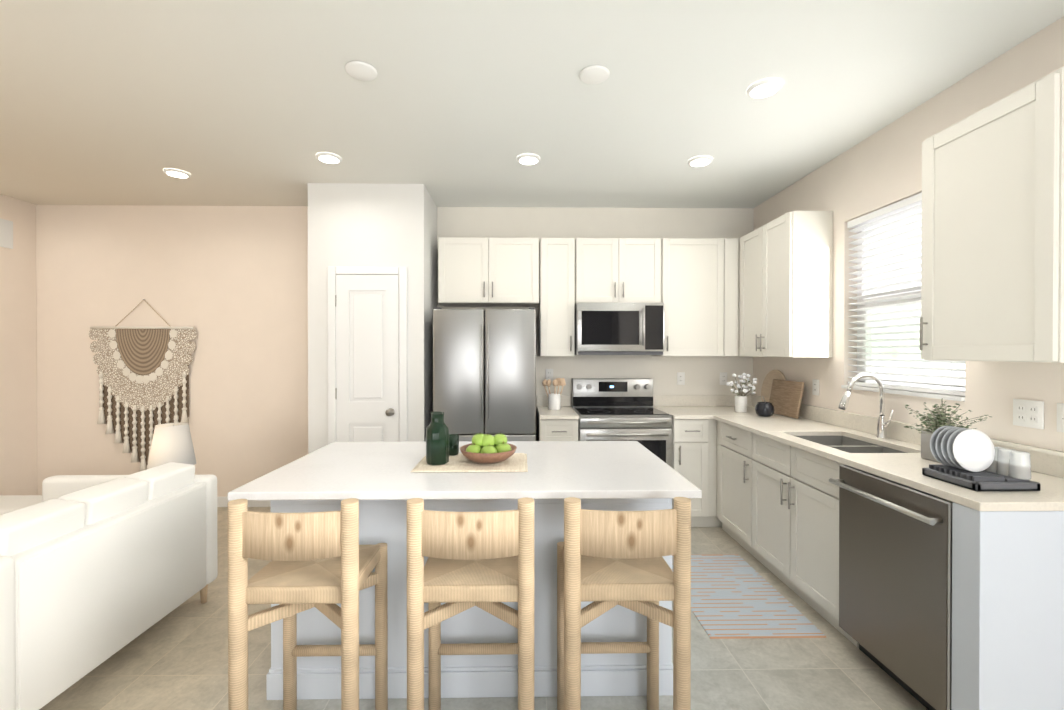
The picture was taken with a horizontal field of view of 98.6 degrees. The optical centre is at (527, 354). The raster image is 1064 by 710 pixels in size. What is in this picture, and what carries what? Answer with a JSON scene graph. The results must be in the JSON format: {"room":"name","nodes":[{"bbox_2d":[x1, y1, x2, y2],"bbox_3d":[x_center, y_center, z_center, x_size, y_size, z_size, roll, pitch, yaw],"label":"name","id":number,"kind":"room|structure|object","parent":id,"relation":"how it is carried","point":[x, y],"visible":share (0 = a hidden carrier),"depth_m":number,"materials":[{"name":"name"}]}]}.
{"room":"kitchen","nodes":[
{"label":"kitchen","id":0,"kind":"room"},
{"bbox_2d":[0,194,37,494],"bbox_3d":[-4.455,0.035,0.410,0.152,2.743,7.458,0,0,-1],"label":"wall","id":1,"kind":"structure","parent":0,"point":[18,394],"depth_m":3.99,"materials":[{"name":"beige paint"}]},
{"bbox_2d":[308,183,436,453],"bbox_3d":[-1.285,0.015,3.975,0.913,2.743,0.710,0,0,-1],"label":"wall","id":2,"kind":"structure","parent":0,"point":[372,225],"depth_m":3.62,"materials":[{"name":"paint"}]},
{"bbox_2d":[328,266,406,443],"bbox_3d":[-1.263,0.347,3.579,0.620,2.085,0.081,0,0,-1],"label":"door","id":3,"kind":"structure","parent":2,"relation":"attached to","point":[367,354],"depth_m":3.60,"materials":[{"name":"white wood"}]},
{"bbox_2d":[36,205,753,496],"bbox_3d":[-1.180,0.014,4.261,6.817,2.743,0.140,0,0,-1],"label":"wall","id":4,"kind":"structure","parent":0,"point":[229,284],"depth_m":4.17,"materials":[{"name":"beige paint"}]},
{"bbox_2d":[89,299,196,471],"bbox_3d":[-3.476,0.275,4.128,0.967,1.558,0.060,0,0,-1],"label":"macrame hanging","id":5,"kind":"object","parent":4,"relation":"hanging from","point":[143,373],"visible":0.9,"depth_m":4.13,"materials":[{"name":"beige fabric"}]},
{"bbox_2d":[217,497,270,506],"bbox_3d":[-3.081,1.338,4.160,2.668,0.095,0.016,0,0,-1],"label":"baseboard","id":6,"kind":"structure","parent":4,"relation":"attached to","point":[222,501],"depth_m":4.15,"materials":[{"name":"white wood"}]},
{"bbox_2d":[438,237,541,306],"bbox_3d":[-0.335,-0.720,4.033,0.860,0.556,0.330,0,0,-1],"label":"upper cabinet","id":7,"kind":"object","parent":4,"relation":"attached to","point":[473,272],"depth_m":3.87,"materials":[{"name":"paint"}]},
{"bbox_2d":[546,369,552,380],"bbox_3d":[0.198,0.185,4.207,0.070,0.115,0.008,0,0,-1],"label":"electrical outlet","id":8,"kind":"object","parent":4,"relation":"attached to","point":[549,373],"visible":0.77,"depth_m":4.21,"materials":[{"name":"white plastic"}]},
{"bbox_2d":[530,238,585,356],"bbox_3d":[0.250,-0.493,4.043,0.433,1.010,0.330,0,0,-1],"label":"upper cabinet","id":9,"kind":"object","parent":4,"relation":"attached to","point":[563,259],"depth_m":3.88,"materials":[{"name":"paint"}]},
{"bbox_2d":[586,238,661,302],"bbox_3d":[0.770,-0.720,4.050,0.730,0.556,0.330,0,0,-1],"label":"upper cabinet","id":10,"kind":"object","parent":4,"relation":"attached to","point":[625,270],"depth_m":3.89,"materials":[{"name":"paint"}]},
{"bbox_2d":[575,302,664,354],"bbox_3d":[0.771,-0.219,3.976,0.728,0.436,0.463,0,0,-1],"label":"microwave","id":11,"kind":"object","parent":10,"relation":"attached to","point":[611,328],"visible":1,"depth_m":3.79,"materials":[{"name":"silver metal"}]},
{"bbox_2d":[537,395,752,404],"bbox_3d":[1.085,0.420,4.216,2.004,0.102,0.019,0,0,-1],"label":"backsplash","id":12,"kind":"structure","parent":4,"relation":"attached to","point":[541,399],"depth_m":4.21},
{"bbox_2d":[677,372,684,384],"bbox_3d":[1.416,0.218,4.225,0.070,0.115,0.008,0,0,-1],"label":"electrical outlet","id":13,"kind":"object","parent":4,"relation":"attached to","point":[680,378],"visible":1,"depth_m":4.22,"materials":[{"name":"white plastic"}]},
{"bbox_2d":[651,238,725,356],"bbox_3d":[1.372,-0.493,4.060,0.594,1.010,0.330,0,0,-1],"label":"upper cabinet","id":14,"kind":"object","parent":4,"relation":"attached to","point":[693,269],"depth_m":3.90,"materials":[{"name":"paint"}]},
{"bbox_2d":[720,372,726,384],"bbox_3d":[1.811,0.218,4.231,0.070,0.115,0.008,0,0,-1],"label":"electrical outlet","id":15,"kind":"object","parent":4,"relation":"attached to","point":[723,378],"visible":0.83,"depth_m":4.23,"materials":[{"name":"white plastic"}]},
{"bbox_2d":[39,507,927,709],"bbox_3d":[-1.123,1.436,0.520,7.137,0.060,7.960,0,0,-1],"label":"floor","id":16,"kind":"structure","parent":0,"point":[176,658],"depth_m":2.01,"materials":[{"name":"tile"}]},
{"bbox_2d":[0,495,41,514],"bbox_3d":[-3.610,1.182,3.026,0.980,0.420,0.350,0,0,-1],"label":"ottoman","id":17,"kind":"object","parent":16,"relation":"on","point":[9,503],"visible":0.02,"depth_m":3.03,"materials":[{"name":"white fabric"}]},
{"bbox_2d":[0,462,217,709],"bbox_3d":[-2.228,0.994,2.051,0.934,0.808,1.140,0,0,-1],"label":"sofa","id":18,"kind":"object","parent":16,"relation":"on","point":[96,571],"visible":1,"depth_m":1.90,"materials":[{"name":"white fabric"}]},
{"bbox_2d":[228,498,387,709],"bbox_3d":[-0.748,0.933,1.616,0.408,0.935,0.386,0,0,-1],"label":"stool","id":19,"kind":"object","parent":16,"relation":"on","point":[325,563],"visible":1,"depth_m":1.45,"materials":[{"name":"wood"}]},
{"bbox_2d":[266,501,672,699],"bbox_3d":[-0.231,0.955,2.201,1.667,0.884,0.694,0,0,-1],"label":"kitchen island","id":20,"kind":"object","parent":16,"relation":"on","point":[610,674],"depth_m":1.87,"materials":[{"name":"paint"}]},
{"bbox_2d":[228,441,701,500],"bbox_3d":[-0.225,0.499,2.090,1.690,0.030,0.922,0,0,-1],"label":"island countertop","id":21,"kind":"structure","parent":20,"relation":"on","point":[557,470],"depth_m":1.83,"materials":[{"name":"white stone"}]},
{"bbox_2d":[410,453,527,471],"bbox_3d":[-0.245,0.479,2.050,0.484,0.007,0.335,0,0,-1],"label":"placemat","id":22,"kind":"object","parent":21,"relation":"on","point":[514,462],"visible":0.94,"depth_m":1.96,"materials":[{"name":"beige wicker"}]},
{"bbox_2d":[426,412,448,464],"bbox_3d":[-0.397,0.364,2.009,0.102,0.224,0.097,0,0,-1],"label":"vase","id":23,"kind":"object","parent":22,"relation":"on","point":[437,441],"visible":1,"depth_m":1.97,"materials":[{"name":"green glass"}]},
{"bbox_2d":[449,434,458,455],"bbox_3d":[-0.359,0.429,2.181,0.062,0.092,0.062,0,0,-1],"label":"tumbler","id":24,"kind":"object","parent":22,"relation":"on","point":[453,444],"visible":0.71,"depth_m":2.15,"materials":[{"name":"green glass"}]},
{"bbox_2d":[460,432,516,463],"bbox_3d":[-0.177,0.410,2.048,0.256,0.131,0.256,0,0,-1],"label":"fruit bowl","id":25,"kind":"object","parent":22,"relation":"on","point":[486,448],"visible":1,"depth_m":2.00,"materials":[{"name":"green food"}]},
{"bbox_2d":[407,497,533,709],"bbox_3d":[-0.185,0.933,1.624,0.408,0.935,0.386,0,0,-1],"label":"stool","id":26,"kind":"object","parent":16,"relation":"on","point":[484,561],"visible":1,"depth_m":1.45,"materials":[{"name":"wood"}]},
{"bbox_2d":[433,307,535,440],"bbox_3d":[-0.346,0.505,3.887,0.812,1.764,0.615,0,0,-1],"label":"fridge","id":27,"kind":"object","parent":16,"relation":"on","point":[484,372],"visible":0.54,"depth_m":3.60,"materials":[{"name":"grey metal"}]},
{"bbox_2d":[537,417,577,440],"bbox_3d":[0.242,0.945,3.910,0.309,0.884,0.610,0,0,-1],"label":"base cabinet","id":28,"kind":"object","parent":16,"relation":"on","point":[546,430],"depth_m":3.61,"materials":[{"name":"paint"}]},
{"bbox_2d":[537,405,578,420],"bbox_3d":[0.244,0.488,3.896,0.311,0.030,0.634,0,0,-1],"label":"countertop","id":29,"kind":"structure","parent":28,"relation":"on","point":[566,413],"depth_m":3.71,"materials":[{"name":"beige stone"}]},
{"bbox_2d":[542,378,565,409],"bbox_3d":[0.228,0.335,3.974,0.204,0.273,0.106,0,0,-1],"label":"utensil crock","id":30,"kind":"object","parent":29,"relation":"on","point":[554,400],"visible":1,"depth_m":3.95,"materials":[{"name":"white ceramic"}]},
{"bbox_2d":[572,378,671,466],"bbox_3d":[0.773,0.791,3.886,0.734,1.152,0.654,0,0,-1],"label":"range","id":31,"kind":"object","parent":16,"relation":"on","point":[614,409],"visible":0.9,"depth_m":3.69,"materials":[{"name":"silver metal"}]},
{"bbox_2d":[557,497,690,709],"bbox_3d":[0.319,0.933,1.632,0.408,0.935,0.386,0,0,-1],"label":"stool","id":32,"kind":"object","parent":16,"relation":"on","point":[607,561],"visible":1,"depth_m":1.46,"materials":[{"name":"wood"}]},
{"bbox_2d":[668,413,712,526],"bbox_3d":[1.286,0.945,3.926,0.279,0.884,0.610,0,0,-1],"label":"base cabinet","id":33,"kind":"object","parent":16,"relation":"on","point":[692,441],"depth_m":3.63,"materials":[{"name":"paint"}]},
{"bbox_2d":[653,405,755,420],"bbox_3d":[1.618,0.488,3.917,0.948,0.030,0.634,0,0,-1],"label":"countertop","id":34,"kind":"structure","parent":33,"relation":"on","point":[678,412],"depth_m":3.88,"materials":[{"name":"beige stone"}]},
{"bbox_2d":[726,373,756,412],"bbox_3d":[1.777,0.311,3.780,0.243,0.323,0.200,0,0,-1],"label":"flower vase","id":35,"kind":"object","parent":34,"relation":"on","point":[740,403],"visible":1,"depth_m":3.76,"materials":[{"name":"white ceramic"}]},
{"bbox_2d":[713,421,776,565],"bbox_3d":[1.797,0.949,3.271,0.609,0.884,0.758,0,0,-1],"label":"base cabinet","id":36,"kind":"object","parent":16,"relation":"on","point":[740,458],"depth_m":3.21,"materials":[{"name":"paint"}]},
{"bbox_2d":[672,554,825,638],"bbox_3d":[1.179,1.390,2.712,0.577,0.007,0.917,0,0,-1],"label":"rug","id":37,"kind":"object","parent":16,"relation":"on","point":[735,596],"visible":0.81,"depth_m":2.54,"materials":[{"name":"fabric"}]},
{"bbox_2d":[765,465,858,646],"bbox_3d":[1.752,1.050,2.541,0.496,0.690,0.702,0,0,-1],"label":"base cabinet","id":38,"kind":"object","parent":16,"relation":"on","point":[769,499],"depth_m":2.50,"materials":[{"name":"paint"}]},
{"bbox_2d":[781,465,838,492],"bbox_3d":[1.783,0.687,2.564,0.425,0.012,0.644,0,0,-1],"label":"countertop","id":39,"kind":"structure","parent":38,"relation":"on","point":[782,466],"depth_m":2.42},
{"bbox_2d":[829,465,951,709],"bbox_3d":[1.525,0.960,1.894,0.205,0.878,0.558,0,0,-1],"label":"dishwasher","id":40,"kind":"object","parent":16,"relation":"on","point":[895,580],"visible":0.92,"depth_m":1.82,"materials":[{"name":"grey metal"}]},
{"bbox_2d":[871,473,1063,709],"bbox_3d":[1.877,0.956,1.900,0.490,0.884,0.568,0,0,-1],"label":"base cabinet","id":41,"kind":"object","parent":16,"relation":"on","point":[1008,568],"depth_m":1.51,"materials":[{"name":"paint"}]},
{"bbox_2d":[713,413,1063,512],"bbox_3d":[1.794,0.496,2.557,0.637,0.030,2.091,0,0,-1],"label":"countertop","id":42,"kind":"structure","parent":41,"relation":"on","point":[905,466],"depth_m":2.06,"materials":[{"name":"beige stone"}]},
{"bbox_2d":[755,396,774,416],"bbox_3d":[1.833,0.393,3.539,0.138,0.162,0.138,0,0,-1],"label":"pot","id":43,"kind":"object","parent":42,"relation":"on","point":[764,409],"visible":1,"depth_m":3.49,"materials":[{"name":"grey ceramic"}]},
{"bbox_2d":[761,370,804,418],"bbox_3d":[2.035,0.298,3.691,0.109,0.349,0.620,0,0,-1],"label":"cutting boards","id":44,"kind":"object","parent":42,"relation":"on","point":[781,393],"visible":0.81,"depth_m":3.60,"materials":[{"name":"brown wood"}]},
{"bbox_2d":[796,436,906,452],"bbox_3d":[1.783,0.602,2.564,0.424,0.182,0.644,0,0,-1],"label":"sink","id":45,"kind":"object","parent":42,"relation":"in","point":[850,444],"depth_m":2.66,"materials":[{"name":"silver metal"}]},
{"bbox_2d":[838,373,893,438],"bbox_3d":[1.936,0.292,2.621,0.282,0.376,0.098,0,0,-1],"label":"faucet","id":46,"kind":"object","parent":42,"relation":"on","point":[885,428],"depth_m":2.63,"materials":[{"name":"silver metal"}]},
{"bbox_2d":[904,398,990,462],"bbox_3d":[1.887,0.338,2.090,0.285,0.290,0.298,0,0,-1],"label":"potted plant","id":47,"kind":"object","parent":42,"relation":"on","point":[940,419],"visible":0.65,"depth_m":2.09,"materials":[{"name":"green plant"}]},
{"bbox_2d":[922,426,1039,490],"bbox_3d":[1.707,0.383,1.735,0.236,0.204,0.223,0,0,-1],"label":"dish rack","id":48,"kind":"object","parent":42,"relation":"on","point":[973,459],"visible":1,"depth_m":1.73,"materials":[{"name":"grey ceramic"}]},
{"bbox_3d":[-2.316,1.133,2.980,0.400,0.521,0.400,0,0,-1],"label":"side table","id":49,"kind":"object","parent":16,"relation":"on","visible":0},
{"bbox_2d":[147,422,195,468],"bbox_3d":[-2.316,0.662,2.978,0.256,0.419,0.256,0,0,-1],"label":"table lamp","id":50,"kind":"object","parent":49,"relation":"on","point":[171,442],"visible":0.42,"depth_m":2.90,"materials":[{"name":"white fabric"}]},
{"bbox_2d":[0,0,1063,207],"bbox_3d":[-1.123,-1.360,0.504,7.137,0.073,7.960,0,0,-1],"label":"ceiling","id":51,"kind":"structure","parent":0,"point":[460,103],"depth_m":2.35,"materials":[{"name":"paint"}]},
{"bbox_2d":[163,168,190,177],"bbox_3d":[-2.599,-1.343,3.390,0.164,0.015,0.164,0,0,-1],"label":"recessed light","id":52,"kind":"object","parent":51,"relation":"in","point":[177,173],"visible":0.96,"depth_m":3.37,"materials":[{"name":"white"}]},
{"bbox_2d":[316,152,341,163],"bbox_3d":[-1.358,-1.342,3.124,0.164,0.015,0.164,0,0,-1],"label":"recessed light","id":53,"kind":"object","parent":51,"relation":"in","point":[330,158],"visible":1,"depth_m":3.10,"materials":[{"name":"white"}]},
{"bbox_2d":[517,154,539,164],"bbox_3d":[0.005,-1.342,3.144,0.164,0.015,0.164,0,0,-1],"label":"recessed light","id":54,"kind":"object","parent":51,"relation":"in","point":[528,159],"visible":0.98,"depth_m":3.12,"materials":[{"name":"white"}]},
{"bbox_2d":[688,156,712,166],"bbox_3d":[1.197,-1.342,3.175,0.164,0.015,0.164,0,0,-1],"label":"recessed light","id":55,"kind":"object","parent":51,"relation":"in","point":[698,161],"visible":0.98,"depth_m":3.15,"materials":[{"name":"white"}]},
{"bbox_2d":[746,78,782,98],"bbox_3d":[1.192,-1.337,2.303,0.164,0.015,0.164,0,0,-1],"label":"recessed light","id":56,"kind":"object","parent":51,"relation":"in","point":[764,88],"visible":1,"depth_m":2.28,"materials":[{"name":"white"}]},
{"bbox_2d":[753,16,1063,451],"bbox_3d":[2.216,0.035,0.511,0.140,2.743,7.458,0,0,-1],"label":"wall","id":57,"kind":"structure","parent":0,"point":[880,169],"depth_m":2.56,"materials":[{"name":"paint"}]},
{"bbox_2d":[738,211,832,357],"bbox_3d":[1.949,-0.490,3.538,0.298,1.010,0.774,0,0,-1],"label":"upper cabinet","id":58,"kind":"object","parent":57,"relation":"attached to","point":[785,265],"depth_m":3.17,"materials":[{"name":"paint"}]},
{"bbox_2d":[812,379,818,395],"bbox_3d":[2.097,0.235,3.332,0.008,0.115,0.070,0,0,-1],"label":"electrical outlet","id":59,"kind":"object","parent":57,"relation":"attached to","point":[815,386],"visible":1,"depth_m":3.33,"materials":[{"name":"white plastic"}]},
{"bbox_2d":[841,209,964,400],"bbox_3d":[2.171,-0.331,2.630,0.150,1.106,0.829,0,0,-1],"label":"window","id":60,"kind":"structure","parent":57,"relation":"in","point":[925,379],"depth_m":2.75,"materials":[{"name":"white plastic"}]},
{"bbox_2d":[847,192,964,395],"bbox_3d":[2.156,-0.342,2.630,0.055,1.080,0.821,0,0,-1],"label":"window blinds","id":61,"kind":"object","parent":60,"relation":"attached to","point":[906,206],"visible":0.67,"depth_m":2.71,"materials":[{"name":"white plastic"}]},
{"bbox_2d":[753,395,1063,488],"bbox_3d":[1.837,0.528,2.865,0.542,0.302,2.706,0,0,-1],"label":"backsplash","id":62,"kind":"structure","parent":57,"relation":"attached to","point":[1043,460],"depth_m":2.55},
{"bbox_2d":[920,67,1063,362],"bbox_3d":[1.975,-0.487,1.856,0.298,1.022,0.540,0,0,-1],"label":"upper cabinet","id":63,"kind":"object","parent":57,"relation":"attached to","point":[992,269],"depth_m":1.78,"materials":[{"name":"paint"}]},
{"bbox_2d":[1013,399,1043,428],"bbox_3d":[2.118,0.248,1.937,0.008,0.115,0.115,0,0,-1],"label":"electrical outlet","id":64,"kind":"object","parent":57,"relation":"attached to","point":[1028,413],"visible":1,"depth_m":1.93,"materials":[{"name":"white plastic"}]},
{"bbox_2d":[1057,403,1063,431],"bbox_3d":[2.120,0.249,1.797,0.010,0.115,0.070,0,0,-1],"label":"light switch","id":65,"kind":"object","parent":57,"relation":"attached to","point":[1060,417],"visible":1,"depth_m":1.82,"materials":[{"name":"white plastic"}]}
]}

